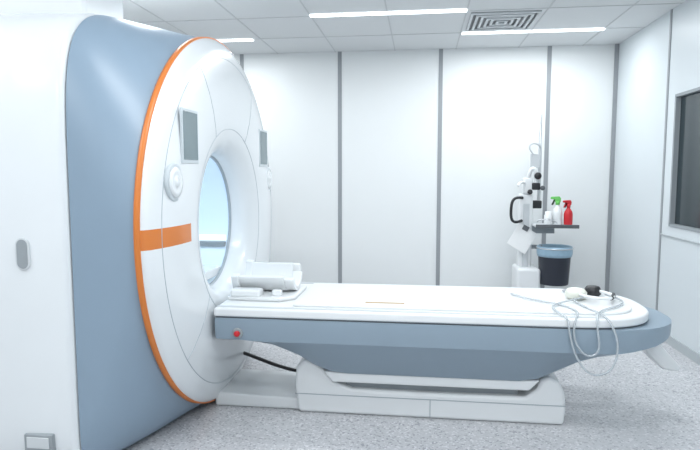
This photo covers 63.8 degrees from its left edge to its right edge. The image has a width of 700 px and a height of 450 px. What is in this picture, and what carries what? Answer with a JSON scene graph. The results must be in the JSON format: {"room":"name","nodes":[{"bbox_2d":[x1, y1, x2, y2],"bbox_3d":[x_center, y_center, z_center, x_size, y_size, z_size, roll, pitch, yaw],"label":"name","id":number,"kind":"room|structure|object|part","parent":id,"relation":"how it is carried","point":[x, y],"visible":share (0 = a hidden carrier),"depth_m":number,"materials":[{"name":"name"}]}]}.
{"room":"radiology room","nodes":[
{"label":"radiology room","id":0,"kind":"room"},
{"bbox_2d":[123,0,685,54],"bbox_3d":[-0.966,-1.633,2.385,6.860,0.100,8.170,1,5,7],"label":"ceiling","id":1,"kind":"structure","parent":0,"point":[167,10],"depth_m":5.04,"materials":[{"name":"tile"}]},
{"bbox_2d":[218,39,253,41],"bbox_3d":[-1.630,-1.884,5.780,1.300,0.008,0.060,1,5,7],"label":"lamp","id":2,"kind":"object","parent":1,"relation":"attached to","point":[234,40],"depth_m":5.70,"materials":[{"name":"white plastic"}]},
{"bbox_2d":[310,9,466,17],"bbox_3d":[0.316,-1.790,4.756,1.326,0.008,0.060,1,5,7],"label":"lamp","id":3,"kind":"object","parent":1,"relation":"attached to","point":[457,10],"depth_m":4.74,"materials":[{"name":"white plastic"}]},
{"bbox_2d":[129,0,681,53],"bbox_3d":[-0.965,-1.581,2.390,6.660,0.004,7.970,1,5,7],"label":"grid","id":4,"kind":"object","parent":1,"relation":"attached to","point":[129,0],"depth_m":4.99,"materials":[{"name":"grey metal"}]},
{"bbox_2d":[466,10,541,31],"bbox_3d":[1.350,-1.811,5.009,0.580,0.019,0.580,1,5,7],"label":"ceiling air vent","id":5,"kind":"object","parent":1,"relation":"in","point":[507,20],"depth_m":4.96,"materials":[{"name":"grey metal"}]},
{"bbox_2d":[462,28,604,34],"bbox_3d":[1.737,-1.846,5.362,1.314,0.008,0.060,1,5,7],"label":"lamp","id":6,"kind":"object","parent":1,"relation":"attached to","point":[595,29],"depth_m":5.34,"materials":[{"name":"white plastic"}]},
{"bbox_2d":[122,341,699,449],"bbox_3d":[-0.966,1.215,2.645,6.860,0.100,8.170,1,5,7],"label":"floor","id":7,"kind":"structure","parent":0,"point":[640,404],"depth_m":3.14,"materials":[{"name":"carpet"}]},
{"bbox_2d":[0,0,298,449],"bbox_3d":[-1.456,-0.304,3.587,2.420,2.756,2.196,1,5,7],"label":"scanner","id":8,"kind":"object","parent":7,"relation":"on","point":[136,174],"visible":0.89,"depth_m":2.59,"materials":[{"name":"grey plastic"}]},
{"bbox_2d":[24,433,55,449],"bbox_3d":[-1.440,1.012,2.619,0.140,0.090,0.042,1,5,7],"label":"socket","id":9,"kind":"object","parent":8,"relation":"attached to","point":[32,441],"depth_m":2.60,"materials":[{"name":"grey plastic"}]},
{"bbox_3d":[-0.807,-0.445,2.826,0.012,0.270,0.204,1,5,7],"label":"display frame","id":10,"kind":"part","parent":8,"relation":"part of","materials":[{"name":"white plastic"}]},
{"bbox_3d":[-1.591,0.081,4.016,1.455,0.040,0.030,1,5,7],"label":"bore rail","id":11,"kind":"part","parent":8,"relation":"part of","materials":[{"name":"white plastic"}]},
{"bbox_3d":[-1.593,0.125,4.010,1.455,0.035,0.040,1,5,7],"label":"bore rail","id":12,"kind":"part","parent":8,"relation":"part of","materials":[{"name":"grey plastic"}]},
{"bbox_3d":[-0.524,1.037,3.585,0.540,0.085,0.430,1,5,7],"label":"floor plate","id":13,"kind":"part","parent":8,"relation":"part of","materials":[{"name":"white plastic"}]},
{"bbox_3d":[-0.642,-0.565,4.144,0.012,0.270,0.204,1,5,7],"label":"display frame","id":14,"kind":"part","parent":8,"relation":"part of","materials":[{"name":"white plastic"}]},
{"bbox_2d":[243,351,296,371],"bbox_3d":[-0.409,0.931,3.825,0.734,0.250,0.153,-1,5,-6],"label":"power cable","id":15,"kind":"object","parent":7,"relation":"on","point":[244,352],"visible":0.56,"depth_m":3.86,"materials":[{"name":"black plastic"}]},
{"bbox_2d":[214,282,679,424],"bbox_3d":[0.587,0.760,3.363,2.614,0.676,0.837,1,5,7],"label":"table","id":16,"kind":"object","parent":7,"relation":"on","point":[427,351],"visible":0.84,"depth_m":3.09,"materials":[{"name":"grey plastic"}]},
{"bbox_2d":[228,260,306,301],"bbox_3d":[-0.498,0.334,3.493,0.400,0.181,0.479,1,5,7],"label":"cradle","id":17,"kind":"object","parent":16,"relation":"on","point":[261,281],"visible":1,"depth_m":3.37,"materials":[{"name":"white plastic"}]},
{"bbox_3d":[-0.498,0.412,3.500,0.400,0.025,0.479,1,5,7],"label":"plate","id":18,"kind":"part","parent":17,"relation":"part of","materials":[{"name":"white plastic"}]},
{"bbox_3d":[-0.429,0.401,3.318,0.060,0.040,0.040,1,5,7],"label":"latch post","id":19,"kind":"part","parent":17,"relation":"part of","materials":[{"name":"white plastic"}]},
{"bbox_3d":[-0.358,0.319,3.638,0.080,0.145,0.045,1,5,7],"label":"latch post","id":20,"kind":"part","parent":17,"relation":"part of","materials":[{"name":"white plastic"}]},
{"bbox_3d":[0.269,0.467,3.027,2.040,0.006,0.025,1,5,7],"label":"rail","id":21,"kind":"part","parent":16,"relation":"part of","materials":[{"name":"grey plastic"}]},
{"bbox_3d":[0.358,0.402,3.733,2.040,0.006,0.025,1,5,7],"label":"rail","id":22,"kind":"part","parent":16,"relation":"part of","materials":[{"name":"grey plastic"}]},
{"bbox_2d":[510,285,623,375],"bbox_3d":[1.327,0.559,3.174,0.585,0.364,0.675,-1,5,-16],"label":"headphones","id":23,"kind":"object","parent":16,"relation":"on","point":[590,291],"visible":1,"depth_m":3.07,"materials":[{"name":"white plastic"}]},
{"bbox_2d":[565,287,586,299],"bbox_3d":[1.320,0.397,3.281,0.120,0.062,0.120,1,5,7],"label":"ear cup","id":24,"kind":"object","parent":23,"relation":"on","point":[571,292],"depth_m":3.24,"materials":[{"name":"white plastic"}]},
{"bbox_2d":[585,285,600,296],"bbox_3d":[1.450,0.392,3.356,0.092,0.060,0.092,1,5,7],"label":"ear cup","id":25,"kind":"object","parent":23,"relation":"on","point":[592,290],"depth_m":3.32,"materials":[{"name":"plastic"}]},
{"bbox_2d":[507,113,578,287],"bbox_3d":[1.896,-0.115,5.647,0.730,2.004,0.550,1,5,7],"label":"stand","id":26,"kind":"object","parent":7,"relation":"on","point":[553,269],"visible":0.84,"depth_m":5.62,"materials":[{"name":"grey plastic"}]},
{"bbox_3d":[1.667,-0.151,5.617,0.161,0.272,0.044,-3,6,-27],"label":"push handle","id":27,"kind":"part","parent":26,"relation":"part of","materials":[{"name":"black plastic"}]},
{"bbox_3d":[1.828,-0.487,5.636,0.110,0.192,0.059,1,5,7],"label":"arm","id":28,"kind":"part","parent":26,"relation":"part of"},
{"bbox_3d":[1.862,-0.645,5.653,0.090,0.140,0.030,1,5,7],"label":"hook plate","id":29,"kind":"part","parent":26,"relation":"part of","materials":[{"name":"grey plastic"}]},
{"bbox_3d":[1.867,-0.488,5.584,0.072,0.072,0.047,1,5,7],"label":"knob","id":30,"kind":"part","parent":26,"relation":"part of","materials":[{"name":"black plastic"}]},
{"bbox_2d":[544,211,551,224],"bbox_3d":[1.961,-0.071,5.567,0.076,0.132,0.076,1,5,7],"label":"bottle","id":31,"kind":"object","parent":26,"relation":"on","point":[547,215],"visible":0.93,"depth_m":5.54,"materials":[{"name":"white plastic"}]},
{"bbox_2d":[532,223,573,226],"bbox_3d":[2.023,0.004,5.586,0.400,0.020,0.300,1,5,7],"label":"shelf","id":32,"kind":"object","parent":26,"relation":"attached to","point":[533,224],"depth_m":5.44,"materials":[{"name":"grey plastic"}]},
{"bbox_2d":[551,196,562,224],"bbox_3d":[2.050,-0.146,5.582,0.116,0.278,0.096,2,6,24],"label":"spray bottle","id":33,"kind":"object","parent":26,"relation":"on","point":[557,212],"visible":0.98,"depth_m":5.55,"materials":[{"name":"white plastic"}]},
{"bbox_2d":[563,200,572,224],"bbox_3d":[2.147,-0.125,5.546,0.102,0.243,0.084,-1,5,-10],"label":"spray bottle","id":34,"kind":"object","parent":26,"relation":"on","point":[568,214],"visible":1,"depth_m":5.52,"materials":[{"name":"red plastic"}]},
{"bbox_2d":[234,44,614,290],"bbox_3d":[-0.467,-0.572,6.503,6.860,2.760,0.100,1,5,7],"label":"wall","id":35,"kind":"structure","parent":0,"point":[494,99],"depth_m":6.28,"materials":[{"name":"white paint"}]},
{"bbox_2d":[240,54,243,69],"bbox_3d":[-1.237,-0.576,6.545,0.044,2.760,0.006,1,5,7],"label":"trim","id":36,"kind":"structure","parent":35,"relation":"attached to","point":[241,55],"depth_m":6.42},
{"bbox_2d":[338,52,341,282],"bbox_3d":[-0.115,-0.563,6.406,0.044,2.760,0.006,1,5,7],"label":"trim","id":37,"kind":"structure","parent":35,"relation":"attached to","point":[339,53],"depth_m":6.39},
{"bbox_2d":[436,49,442,285],"bbox_3d":[0.995,-0.550,6.268,0.044,2.760,0.006,1,5,7],"label":"trim","id":38,"kind":"structure","parent":35,"relation":"attached to","point":[440,86],"depth_m":6.26,"materials":[{"name":"grey metal"}]},
{"bbox_2d":[540,46,551,287],"bbox_3d":[2.135,-0.537,6.127,0.044,2.760,0.006,1,5,7],"label":"trim","id":39,"kind":"structure","parent":35,"relation":"attached to","point":[549,52],"depth_m":6.08,"materials":[{"name":"grey metal"}]},
{"bbox_2d":[605,44,618,291],"bbox_3d":[2.811,-0.529,6.036,0.040,2.760,0.020,1,5,7],"label":"trim","id":40,"kind":"structure","parent":35,"relation":"attached to","point":[616,54],"depth_m":6.02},
{"bbox_2d":[609,0,699,353],"bbox_3d":[2.389,-0.171,2.099,0.100,2.760,7.970,1,5,7],"label":"wall","id":41,"kind":"structure","parent":0,"point":[643,57],"depth_m":5.00,"materials":[{"name":"white paint"}]},
{"bbox_2d":[655,9,672,310],"bbox_3d":[2.672,-0.416,4.794,0.006,2.760,0.030,1,5,7],"label":"trim","id":42,"kind":"structure","parent":41,"relation":"attached to","point":[671,10],"depth_m":4.77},
{"bbox_2d":[668,97,680,224],"bbox_3d":[2.665,-0.525,4.610,0.038,1.050,0.024,1,5,7],"label":"frame","id":43,"kind":"object","parent":41,"relation":"attached to","point":[677,110],"visible":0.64,"depth_m":4.60,"materials":[{"name":"grey metal"}]},
{"bbox_2d":[660,233,699,244],"bbox_3d":[2.544,0.167,3.841,0.012,0.012,1.990,1,5,7],"label":"sill","id":44,"kind":"structure","parent":41,"relation":"attached to","point":[660,233],"depth_m":4.44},
{"bbox_2d":[665,335,699,365],"bbox_3d":[2.254,1.223,1.595,0.012,0.075,6.690,1,5,7],"label":"baseboard","id":45,"kind":"structure","parent":41,"relation":"attached to","point":[685,350],"depth_m":4.36,"materials":[{"name":"grey plastic"}]},
{"bbox_2d":[668,224,699,232],"bbox_3d":[2.558,0.078,3.800,0.038,0.024,1.758,1,5,7],"label":"frame","id":46,"kind":"object","parent":41,"relation":"attached to","point":[688,228],"visible":1,"depth_m":4.39,"materials":[{"name":"grey metal"}]},
{"bbox_2d":[675,92,699,228],"bbox_3d":[2.584,-0.447,3.749,0.015,1.050,1.730,1,5,7],"label":"glass","id":47,"kind":"object","parent":41,"relation":"attached to","point":[687,210],"visible":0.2,"depth_m":4.40,"materials":[{"name":"black glass"}]},
{"bbox_2d":[675,87,699,96],"bbox_3d":[2.558,-0.972,3.705,0.038,0.024,1.758,1,5,7],"label":"window frame","id":48,"kind":"structure","parent":41,"relation":"in","point":[697,89],"depth_m":4.35,"materials":[{"name":"grey metal"}]}
]}

